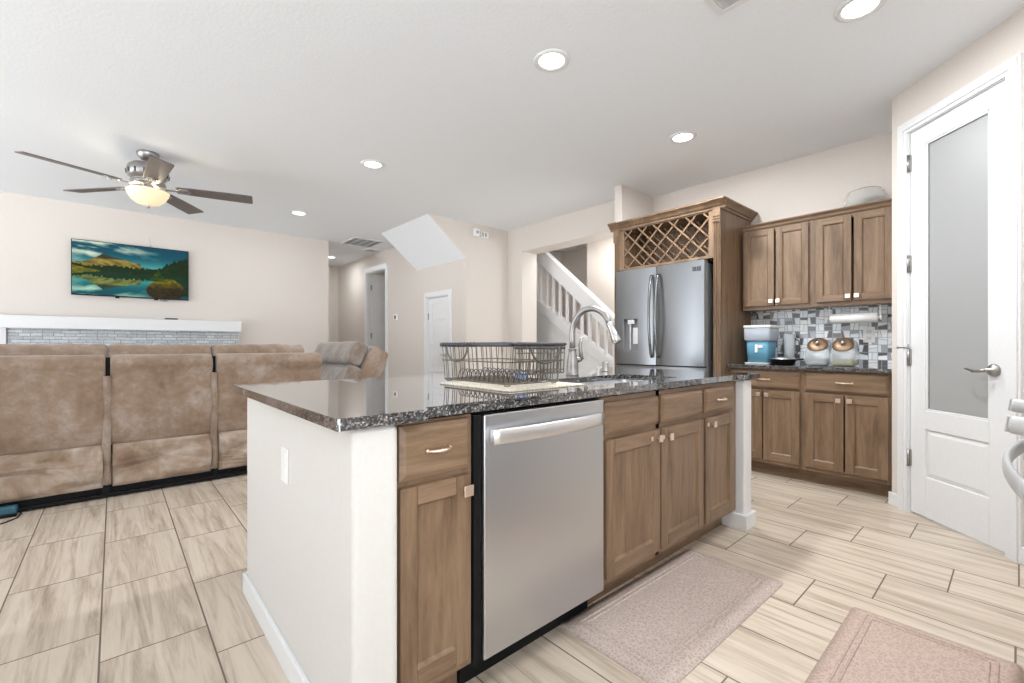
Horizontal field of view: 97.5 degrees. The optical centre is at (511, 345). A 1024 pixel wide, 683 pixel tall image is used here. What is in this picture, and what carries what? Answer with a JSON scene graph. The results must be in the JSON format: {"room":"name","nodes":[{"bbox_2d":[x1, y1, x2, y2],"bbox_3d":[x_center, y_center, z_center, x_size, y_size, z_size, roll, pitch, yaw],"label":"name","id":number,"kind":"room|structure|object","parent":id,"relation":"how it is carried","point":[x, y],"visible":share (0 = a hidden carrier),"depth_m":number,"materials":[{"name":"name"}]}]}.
{"room":"kitchen","nodes":[
{"label":"kitchen","id":0,"kind":"room"},
{"bbox_2d":[0,191,328,352],"bbox_3d":[-5.502,-0.295,4.972,6.760,2.740,0.140,0,0,-42],"label":"wall","id":1,"kind":"structure","parent":0,"point":[276,285],"depth_m":5.94,"materials":[{"name":"paint"}]},
{"bbox_2d":[71,238,188,301],"bbox_3d":[-4.688,-0.901,5.562,1.106,0.672,0.056,0,0,-42],"label":"television","id":2,"kind":"object","parent":1,"relation":"attached to","point":[98,268],"visible":1,"depth_m":5.50,"materials":[{"name":"black plastic"}]},
{"bbox_2d":[247,397,396,682],"bbox_3d":[-0.725,0.639,1.560,0.120,0.872,1.173,0,0,-42],"label":"wall","id":3,"kind":"structure","parent":0,"point":[322,544],"depth_m":1.23,"materials":[{"name":"paint"}]},
{"bbox_2d":[281,446,287,484],"bbox_3d":[-0.765,0.402,1.508,0.008,0.117,0.072,0,0,-42],"label":"wall outlet","id":4,"kind":"object","parent":3,"relation":"attached to","point":[284,451],"visible":1,"depth_m":1.50,"materials":[{"name":"white plastic"}]},
{"bbox_2d":[329,266,337,341],"bbox_3d":[-4.145,-0.295,9.181,1.135,2.740,0.140,0,0,-42],"label":"wall","id":5,"kind":"structure","parent":0,"point":[333,271],"depth_m":9.44,"materials":[{"name":"paint"}]},
{"bbox_2d":[338,222,472,376],"bbox_3d":[-2.147,-0.295,7.872,0.120,2.740,4.750,0,0,-42],"label":"wall","id":6,"kind":"structure","parent":0,"point":[407,286],"depth_m":7.29,"materials":[{"name":"paint"}]},
{"bbox_2d":[365,262,387,376],"bbox_3d":[-2.418,-0.182,8.169,0.153,2.515,0.935,0,0,-42],"label":"trim","id":7,"kind":"structure","parent":6,"relation":"attached to","point":[383,267],"depth_m":8.36,"materials":[{"name":"white wood"}]},
{"bbox_2d":[370,274,384,376],"bbox_3d":[-2.366,-0.135,8.679,0.758,2.400,0.041,0,0,-42],"label":"door","id":8,"kind":"structure","parent":6,"relation":"in","point":[377,287],"depth_m":8.52,"materials":[{"name":"white wood"}]},
{"bbox_2d":[428,296,447,374],"bbox_3d":[-1.091,0.180,6.595,0.089,1.770,0.562,0,0,-42],"label":"door","id":9,"kind":"structure","parent":6,"relation":"in","point":[438,307],"depth_m":6.62,"materials":[{"name":"white wood"}]},
{"bbox_2d":[424,289,451,374],"bbox_3d":[-1.050,0.140,6.625,0.153,1.870,0.730,0,0,-42],"label":"trim","id":10,"kind":"structure","parent":6,"relation":"attached to","point":[448,292],"depth_m":6.75,"materials":[{"name":"white wood"}]},
{"bbox_2d":[381,214,465,269],"bbox_3d":[-1.278,-1.423,6.357,0.590,0.485,1.330,0,0,-42],"label":"wall","id":11,"kind":"structure","parent":0,"point":[428,240],"depth_m":6.17,"materials":[{"name":"paint"}]},
{"bbox_2d":[473,224,507,372],"bbox_3d":[-0.332,-0.295,6.387,0.625,2.740,0.120,0,0,-42],"label":"wall","id":12,"kind":"structure","parent":0,"point":[490,256],"depth_m":6.34,"materials":[{"name":"paint"}]},
{"bbox_2d":[473,228,479,236],"bbox_3d":[-0.486,-1.545,6.139,0.087,0.096,0.047,0,0,-42],"label":"door chime","id":13,"kind":"object","parent":12,"relation":"attached to","point":[476,232],"visible":1,"depth_m":6.12,"materials":[{"name":"white plastic"}]},
{"bbox_2d":[480,231,488,238],"bbox_3d":[-0.384,-1.538,6.245,0.140,0.085,0.023,0,0,-42],"label":"panel","id":14,"kind":"object","parent":12,"relation":"attached to","point":[482,234],"visible":1,"depth_m":6.24,"materials":[{"name":"white plastic"}]},
{"bbox_2d":[0,0,1023,266],"bbox_3d":[-1.490,-1.725,3.490,10.800,0.120,13.200,0,0,-42],"label":"ceiling","id":15,"kind":"structure","parent":0,"point":[281,104],"depth_m":3.03,"materials":[{"name":"paint"}]},
{"bbox_2d":[14,149,252,213],"bbox_3d":[-3.114,-1.426,3.862,1.531,0.478,1.486,0,0,-42],"label":"ceiling fan","id":16,"kind":"object","parent":15,"relation":"hanging from","point":[149,175],"visible":1,"depth_m":3.82,"materials":[{"name":"silver metal"}]},
{"bbox_2d":[290,211,307,215],"bbox_3d":[-2.679,-1.660,5.643,0.210,0.010,0.210,0,0,-42],"label":"recessed light","id":17,"kind":"object","parent":15,"relation":"in","point":[299,213],"visible":1,"depth_m":5.65,"materials":[{"name":"white"}]},
{"bbox_2d":[342,237,383,247],"bbox_3d":[-2.408,-1.660,7.243,0.495,0.010,0.535,0,0,-42],"label":"ceiling vent","id":18,"kind":"object","parent":15,"relation":"in","point":[356,241],"visible":1,"depth_m":7.23,"materials":[{"name":"white metal"}]},
{"bbox_2d":[362,248,379,252],"bbox_3d":[-2.463,-1.660,7.852,0.230,0.010,0.220,0,0,-42],"label":"ceiling vent","id":19,"kind":"object","parent":15,"relation":"in","point":[367,249],"visible":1,"depth_m":7.84,"materials":[{"name":"white metal"}]},
{"bbox_2d":[361,159,384,168],"bbox_3d":[-1.279,-1.660,4.122,0.210,0.010,0.210,0,0,-42],"label":"recessed light","id":20,"kind":"object","parent":15,"relation":"in","point":[372,164],"visible":1,"depth_m":4.12,"materials":[{"name":"white"}]},
{"bbox_2d":[534,49,569,71],"bbox_3d":[0.231,-1.660,2.622,0.210,0.010,0.210,0,0,-42],"label":"recessed light","id":21,"kind":"object","parent":15,"relation":"in","point":[548,60],"visible":1,"depth_m":2.62,"materials":[{"name":"white"}]},
{"bbox_2d":[669,131,696,143],"bbox_3d":[1.364,-1.660,3.587,0.210,0.010,0.210,0,0,-42],"label":"recessed light","id":22,"kind":"object","parent":15,"relation":"in","point":[683,136],"visible":1,"depth_m":3.58,"materials":[{"name":"white plastic"}]},
{"bbox_2d":[704,0,748,16],"bbox_3d":[0.970,-1.660,2.102,0.320,0.010,0.140,0,0,-42],"label":"ceiling vent","id":23,"kind":"object","parent":15,"relation":"in","point":[720,7],"visible":1,"depth_m":2.19,"materials":[{"name":"white metal"}]},
{"bbox_2d":[834,0,886,22],"bbox_3d":[1.710,-1.660,2.206,0.210,0.010,0.210,0,0,-42],"label":"recessed light","id":24,"kind":"object","parent":15,"relation":"in","point":[849,11],"visible":1,"depth_m":2.22,"materials":[{"name":"white"}]},
{"bbox_2d":[0,470,1023,682],"bbox_3d":[-1.490,1.135,3.490,10.800,0.120,13.200,0,0,-42],"label":"floor","id":25,"kind":"structure","parent":0,"point":[145,586],"depth_m":1.97,"materials":[{"name":"tile"}]},
{"bbox_2d":[0,504,21,524],"bbox_3d":[-3.165,1.041,2.676,0.315,0.068,0.252,0,0,-42],"label":"power strip","id":26,"kind":"object","parent":25,"relation":"on","point":[8,511],"visible":1,"depth_m":2.80,"materials":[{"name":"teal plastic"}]},
{"bbox_2d":[0,314,240,346],"bbox_3d":[-4.666,0.370,5.485,2.332,1.410,0.200,0,0,-42],"label":"fireplace","id":27,"kind":"object","parent":25,"relation":"on","point":[14,329],"visible":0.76,"depth_m":5.35,"materials":[{"name":"stone"}]},
{"bbox_2d":[0,314,240,331],"bbox_3d":[-4.623,-0.257,5.523,2.217,0.140,0.200,0,0,-42],"label":"mantel shelf","id":28,"kind":"object","parent":27,"relation":"attached to","point":[7,322],"depth_m":5.28,"materials":[{"name":"white wood"}]},
{"bbox_2d":[0,344,321,510],"bbox_3d":[-3.001,0.524,3.631,2.525,1.077,1.003,0,0,-42],"label":"reclining sofa","id":29,"kind":"object","parent":25,"relation":"on","point":[79,422],"visible":0.88,"depth_m":3.22,"materials":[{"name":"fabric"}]},
{"bbox_2d":[314,341,387,379],"bbox_3d":[-2.022,0.516,5.036,0.713,1.119,1.380,0,0,-42],"label":"recliner","id":30,"kind":"object","parent":25,"relation":"on","point":[351,359],"visible":0.37,"depth_m":4.66,"materials":[{"name":"fabric"}]},
{"bbox_2d":[321,362,360,379],"bbox_3d":[-1.993,0.355,4.955,0.246,0.328,1.140,0,0,-42],"label":"cushion","id":31,"kind":"object","parent":30,"relation":"on","point":[329,370],"depth_m":4.64,"materials":[{"name":"grey fabric"}]},
{"bbox_2d":[394,413,473,682],"bbox_3d":[-0.387,0.642,1.479,0.250,0.866,0.612,0,0,-42],"label":"base cabinet","id":32,"kind":"object","parent":25,"relation":"on","point":[435,490],"visible":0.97,"depth_m":1.27,"materials":[{"name":"brown wood"}]},
{"bbox_2d":[457,397,604,682],"bbox_3d":[-0.054,0.639,1.771,0.632,0.872,0.638,0,0,-42],"label":"dishwasher","id":33,"kind":"object","parent":25,"relation":"on","point":[537,470],"visible":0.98,"depth_m":1.51,"materials":[{"name":"silver metal"}]},
{"bbox_2d":[588,385,703,603],"bbox_3d":[0.503,0.642,2.276,0.868,0.866,0.602,0,0,-42],"label":"base cabinet","id":34,"kind":"object","parent":25,"relation":"on","point":[653,441],"visible":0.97,"depth_m":2.01,"materials":[{"name":"brown wood"}]},
{"bbox_2d":[616,258,713,370],"bbox_3d":[1.582,0.159,4.418,0.770,1.832,0.910,0,0,-42],"label":"refrigerator","id":35,"kind":"object","parent":25,"relation":"on","point":[665,313],"visible":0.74,"depth_m":4.13,"materials":[{"name":"silver metal"}]},
{"bbox_2d":[560,549,782,682],"bbox_3d":[0.704,1.066,1.877,0.993,0.017,0.455,0,0,-41],"label":"floor mat","id":36,"kind":"object","parent":25,"relation":"on","point":[662,624],"visible":1,"depth_m":1.77,"materials":[{"name":"beige fabric"}]},
{"bbox_2d":[607,196,757,371],"bbox_3d":[1.650,-0.088,4.428,0.734,2.326,1.182,0,0,-42],"label":"enclosure","id":37,"kind":"object","parent":25,"relation":"on","point":[710,229],"visible":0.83,"depth_m":4.10,"materials":[{"name":"brown wood"}]},
{"bbox_2d":[688,381,735,543],"bbox_3d":[0.993,0.642,2.703,0.428,0.866,0.612,0,0,-42],"label":"base cabinet","id":38,"kind":"object","parent":25,"relation":"on","point":[718,414],"visible":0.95,"depth_m":2.48,"materials":[{"name":"brown wood"}]},
{"bbox_2d":[729,368,805,480],"bbox_3d":[2.253,0.633,3.871,0.552,0.883,0.564,0,0,-42],"label":"base cabinet","id":39,"kind":"object","parent":25,"relation":"on","point":[777,395],"visible":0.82,"depth_m":3.65,"materials":[{"name":"brown wood"}]},
{"bbox_2d":[803,370,891,496],"bbox_3d":[2.618,0.633,3.459,0.552,0.883,0.536,0,0,-42],"label":"base cabinet","id":40,"kind":"object","parent":25,"relation":"on","point":[847,416],"visible":0.98,"depth_m":3.28,"materials":[{"name":"brown wood"}]},
{"bbox_2d":[727,363,891,372],"bbox_3d":[2.438,0.176,3.674,0.554,0.031,1.103,0,0,-42],"label":"countertop","id":41,"kind":"structure","parent":40,"relation":"on","point":[859,368],"depth_m":3.44,"materials":[{"name":"stone"}]},
{"bbox_2d":[744,362,772,363],"bbox_3d":[2.213,0.154,3.986,0.244,0.011,0.216,0,0,-42],"label":"tray","id":42,"kind":"object","parent":41,"relation":"on","point":[744,362],"depth_m":3.91,"materials":[{"name":"white plastic"}]},
{"bbox_2d":[743,325,779,363],"bbox_3d":[2.213,-0.008,3.986,0.258,0.336,0.226,0,0,-42],"label":"tub","id":43,"kind":"object","parent":41,"relation":"on","point":[761,340],"visible":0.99,"depth_m":3.90,"materials":[{"name":"blue plastic"}]},
{"bbox_2d":[770,357,803,364],"bbox_3d":[2.308,0.128,3.759,0.206,0.065,0.271,0,0,-42],"label":"frying pan","id":44,"kind":"object","parent":41,"relation":"on","point":[776,360],"visible":0.99,"depth_m":3.71,"materials":[{"name":"black metal"}]},
{"bbox_2d":[783,334,800,357],"bbox_3d":[2.451,0.030,3.928,0.096,0.259,0.138,0,0,-42],"label":"measuring jug","id":45,"kind":"object","parent":41,"relation":"on","point":[789,340],"visible":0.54,"depth_m":3.90,"materials":[{"name":"clear glass"}]},
{"bbox_2d":[805,338,831,365],"bbox_3d":[2.498,0.048,3.655,0.203,0.223,0.156,0,0,-42],"label":"glass jar","id":46,"kind":"object","parent":41,"relation":"on","point":[818,350],"visible":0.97,"depth_m":3.60,"materials":[{"name":"white"}]},
{"bbox_2d":[830,337,858,365],"bbox_3d":[2.611,0.048,3.527,0.203,0.223,0.156,0,0,-42],"label":"glass jar","id":47,"kind":"object","parent":41,"relation":"on","point":[844,351],"visible":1,"depth_m":3.47,"materials":[{"name":"white"}]},
{"bbox_2d":[804,607,1022,682],"bbox_3d":[1.229,1.066,1.384,0.875,0.017,0.462,0,0,-42],"label":"floor mat","id":48,"kind":"object","parent":25,"relation":"on","point":[867,647],"visible":1,"depth_m":1.52,"materials":[{"name":"beige fabric"}]},
{"bbox_2d":[1002,399,1023,501],"bbox_3d":[1.603,0.560,0.980,0.776,0.850,0.721,0,0,-42],"label":"chair","id":49,"kind":"object","parent":25,"relation":"on","point":[1014,424],"visible":1,"depth_m":1.09,"materials":[{"name":"white plastic"}]},
{"bbox_2d":[537,251,561,312],"bbox_3d":[0.338,-0.295,7.609,1.400,2.740,0.100,0,0,-42],"label":"wall","id":50,"kind":"structure","parent":0,"point":[558,255],"depth_m":7.84,"materials":[{"name":"paint"}]},
{"bbox_2d":[508,200,614,370],"bbox_3d":[0.760,-0.295,5.845,0.290,2.740,2.140,0,0,-42],"label":"wall","id":51,"kind":"structure","parent":0,"point":[588,225],"depth_m":6.33,"materials":[{"name":"paint"}]},
{"bbox_2d":[537,310,601,368],"bbox_3d":[0.976,0.140,6.377,0.080,1.869,2.350,0,0,-42],"label":"wall","id":52,"kind":"structure","parent":0,"point":[547,331],"depth_m":6.70,"materials":[{"name":"beige paint"}]},
{"bbox_2d":[537,252,613,366],"bbox_3d":[0.961,-0.560,6.364,0.160,2.639,2.350,0,0,-42],"label":"stair railing","id":53,"kind":"object","parent":52,"relation":"on","point":[582,294],"visible":0.37,"depth_m":6.40,"materials":[{"name":"white wood"}]},
{"bbox_2d":[562,247,586,335],"bbox_3d":[0.285,-0.295,8.815,0.120,2.740,7.185,0,0,-42],"label":"wall","id":54,"kind":"structure","parent":0,"point":[575,261],"depth_m":7.79,"materials":[{"name":"paint"}]},
{"bbox_2d":[587,238,613,356],"bbox_3d":[1.885,-0.295,6.481,0.579,2.740,1.570,0,0,-42],"label":"wall","id":55,"kind":"structure","parent":0,"point":[600,254],"depth_m":6.67,"materials":[{"name":"paint"}]},
{"bbox_2d":[615,185,652,221],"bbox_3d":[1.351,-0.295,4.899,0.660,2.740,0.090,0,0,-42],"label":"wall","id":56,"kind":"structure","parent":0,"point":[630,203],"depth_m":4.75,"materials":[{"name":"paint"}]},
{"bbox_2d":[732,380,750,514],"bbox_3d":[1.010,0.639,3.098,0.108,0.872,1.173,0,0,-42],"label":"wall","id":57,"kind":"structure","parent":0,"point":[743,387],"depth_m":2.65,"materials":[{"name":"white paint"}]},
{"bbox_2d":[233,366,759,431],"bbox_3d":[0.152,0.185,2.346,2.570,0.030,1.221,0,0,-42],"label":"countertop","id":58,"kind":"structure","parent":57,"relation":"on","point":[338,405],"depth_m":1.62,"materials":[{"name":"stone"}]},
{"bbox_2d":[440,381,585,391],"bbox_3d":[0.000,0.167,1.945,0.450,0.006,0.468,0,0,-42],"label":"drying mat","id":59,"kind":"object","parent":58,"relation":"on","point":[535,386],"visible":0.71,"depth_m":1.84,"materials":[{"name":"beige fabric"}]},
{"bbox_2d":[440,342,562,386],"bbox_3d":[-0.056,0.073,1.978,0.345,0.175,0.477,0,0,-42],"label":"dish rack","id":60,"kind":"object","parent":59,"relation":"on","point":[497,379],"visible":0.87,"depth_m":1.90,"materials":[{"name":"metal"}]},
{"bbox_2d":[516,372,526,378],"bbox_3d":[0.042,0.130,1.948,0.024,0.030,0.060,0,0,-42],"label":"sponge","id":61,"kind":"object","parent":60,"relation":"in","point":[524,376],"visible":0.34,"depth_m":1.93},
{"bbox_2d":[513,342,566,374],"bbox_3d":[0.105,0.047,1.759,0.245,0.125,0.099,0,0,-42],"label":"basket","id":62,"kind":"object","parent":60,"relation":"hanging from","point":[555,357],"visible":1,"depth_m":1.72,"materials":[{"name":"metal"}]},
{"bbox_2d":[566,305,620,375],"bbox_3d":[0.444,-0.024,2.438,0.097,0.387,0.359,0,0,-42],"label":"kitchen faucet","id":63,"kind":"object","parent":58,"relation":"on","point":[573,360],"visible":1,"depth_m":2.50,"materials":[{"name":"silver metal"}]},
{"bbox_2d":[602,361,608,371],"bbox_3d":[0.613,0.138,2.949,0.048,0.065,0.048,0,0,-42],"label":"air gap","id":64,"kind":"object","parent":58,"relation":"on","point":[604,364],"visible":1,"depth_m":2.93,"materials":[{"name":"silver metal"}]},
{"bbox_2d":[582,379,676,396],"bbox_3d":[0.488,0.288,2.280,0.827,0.174,0.407,0,0,-42],"label":"sink","id":65,"kind":"object","parent":58,"relation":"in","point":[619,380],"visible":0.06,"depth_m":2.58,"materials":[{"name":"metal"}]},
{"bbox_2d":[722,509,755,530],"bbox_3d":[1.017,1.032,3.091,0.146,0.085,1.192,0,0,-42],"label":"baseboard","id":66,"kind":"structure","parent":57,"relation":"attached to","point":[736,520],"depth_m":2.64,"materials":[{"name":"white wood"}]},
{"bbox_2d":[653,132,891,365],"bbox_3d":[2.400,-0.295,4.242,0.140,2.740,2.285,0,0,-42],"label":"wall","id":67,"kind":"structure","parent":0,"point":[819,181],"depth_m":3.95,"materials":[{"name":"paint"}]},
{"bbox_2d":[741,213,820,311],"bbox_3d":[2.363,-0.697,3.958,0.292,0.760,0.546,0,0,-42],"label":"upper cabinet","id":68,"kind":"object","parent":67,"relation":"attached to","point":[777,254],"visible":1,"depth_m":3.86,"materials":[{"name":"brown wood"}]},
{"bbox_2d":[751,305,891,365],"bbox_3d":[2.643,-0.082,3.856,0.010,0.486,1.107,0,0,-42],"label":"backsplash","id":69,"kind":"structure","parent":67,"relation":"attached to","point":[807,324],"depth_m":3.78,"materials":[{"name":"tile"}]},
{"bbox_2d":[811,198,891,307],"bbox_3d":[2.724,-0.697,3.552,0.292,0.760,0.540,0,0,-42],"label":"upper cabinet","id":70,"kind":"object","parent":67,"relation":"attached to","point":[852,245],"visible":0.94,"depth_m":3.48,"materials":[{"name":"brown wood"}]},
{"bbox_2d":[828,304,882,323],"bbox_3d":[2.707,-0.253,3.550,0.076,0.147,0.343,0,0,-42],"label":"paper towel holder","id":71,"kind":"object","parent":70,"relation":"attached to","point":[873,316],"visible":0.98,"depth_m":3.52,"materials":[{"name":"white paper"}]},
{"bbox_2d":[844,186,887,206],"bbox_3d":[2.766,-1.154,3.513,0.272,0.137,0.272,0,0,-42],"label":"glass bowl","id":72,"kind":"object","parent":70,"relation":"on","point":[862,195],"visible":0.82,"depth_m":3.42,"materials":[{"name":"white"}]},
{"bbox_2d":[863,327,874,342],"bbox_3d":[2.859,-0.086,3.596,0.009,0.127,0.076,0,0,-42],"label":"wall outlet","id":73,"kind":"object","parent":67,"relation":"attached to","point":[868,332],"visible":1,"depth_m":3.60,"materials":[{"name":"white plastic"}]},
{"bbox_2d":[892,7,1023,493],"bbox_3d":[2.570,-0.295,2.158,0.110,2.740,1.750,0,0,3],"label":"wall","id":74,"kind":"structure","parent":0,"point":[1004,41],"depth_m":2.72,"materials":[{"name":"paint"}]},
{"bbox_2d":[896,81,1004,551],"bbox_3d":[2.539,-0.149,2.627,0.102,2.425,0.671,0,0,3],"label":"door","id":75,"kind":"structure","parent":74,"relation":"in","point":[956,161],"depth_m":2.56,"materials":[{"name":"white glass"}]},
{"bbox_2d":[888,491,1023,564],"bbox_3d":[2.509,1.032,2.169,0.014,0.085,1.764,0,0,3],"label":"baseboard","id":76,"kind":"structure","parent":74,"relation":"attached to","point":[892,497],"depth_m":3.00,"materials":[{"name":"white wood"}]},
{"bbox_2d":[897,52,1023,563],"bbox_3d":[2.586,-0.184,2.588,0.131,2.519,0.762,0,0,3],"label":"trim","id":77,"kind":"structure","parent":74,"relation":"attached to","point":[1011,71],"depth_m":2.27,"materials":[{"name":"white wood"}]},
{"bbox_3d":[-0.206,0.639,2.727,2.205,0.872,0.115,0,0,-42],"label":"wall","id":78,"kind":"structure","parent":0,"visible":0},
{"bbox_2d":[242,571,309,682],"bbox_3d":[0.084,1.032,2.299,2.339,0.085,1.169,0,0,-42],"label":"baseboard","id":79,"kind":"structure","parent":78,"relation":"attached to","point":[292,669],"depth_m":1.58,"materials":[{"name":"white wood"}]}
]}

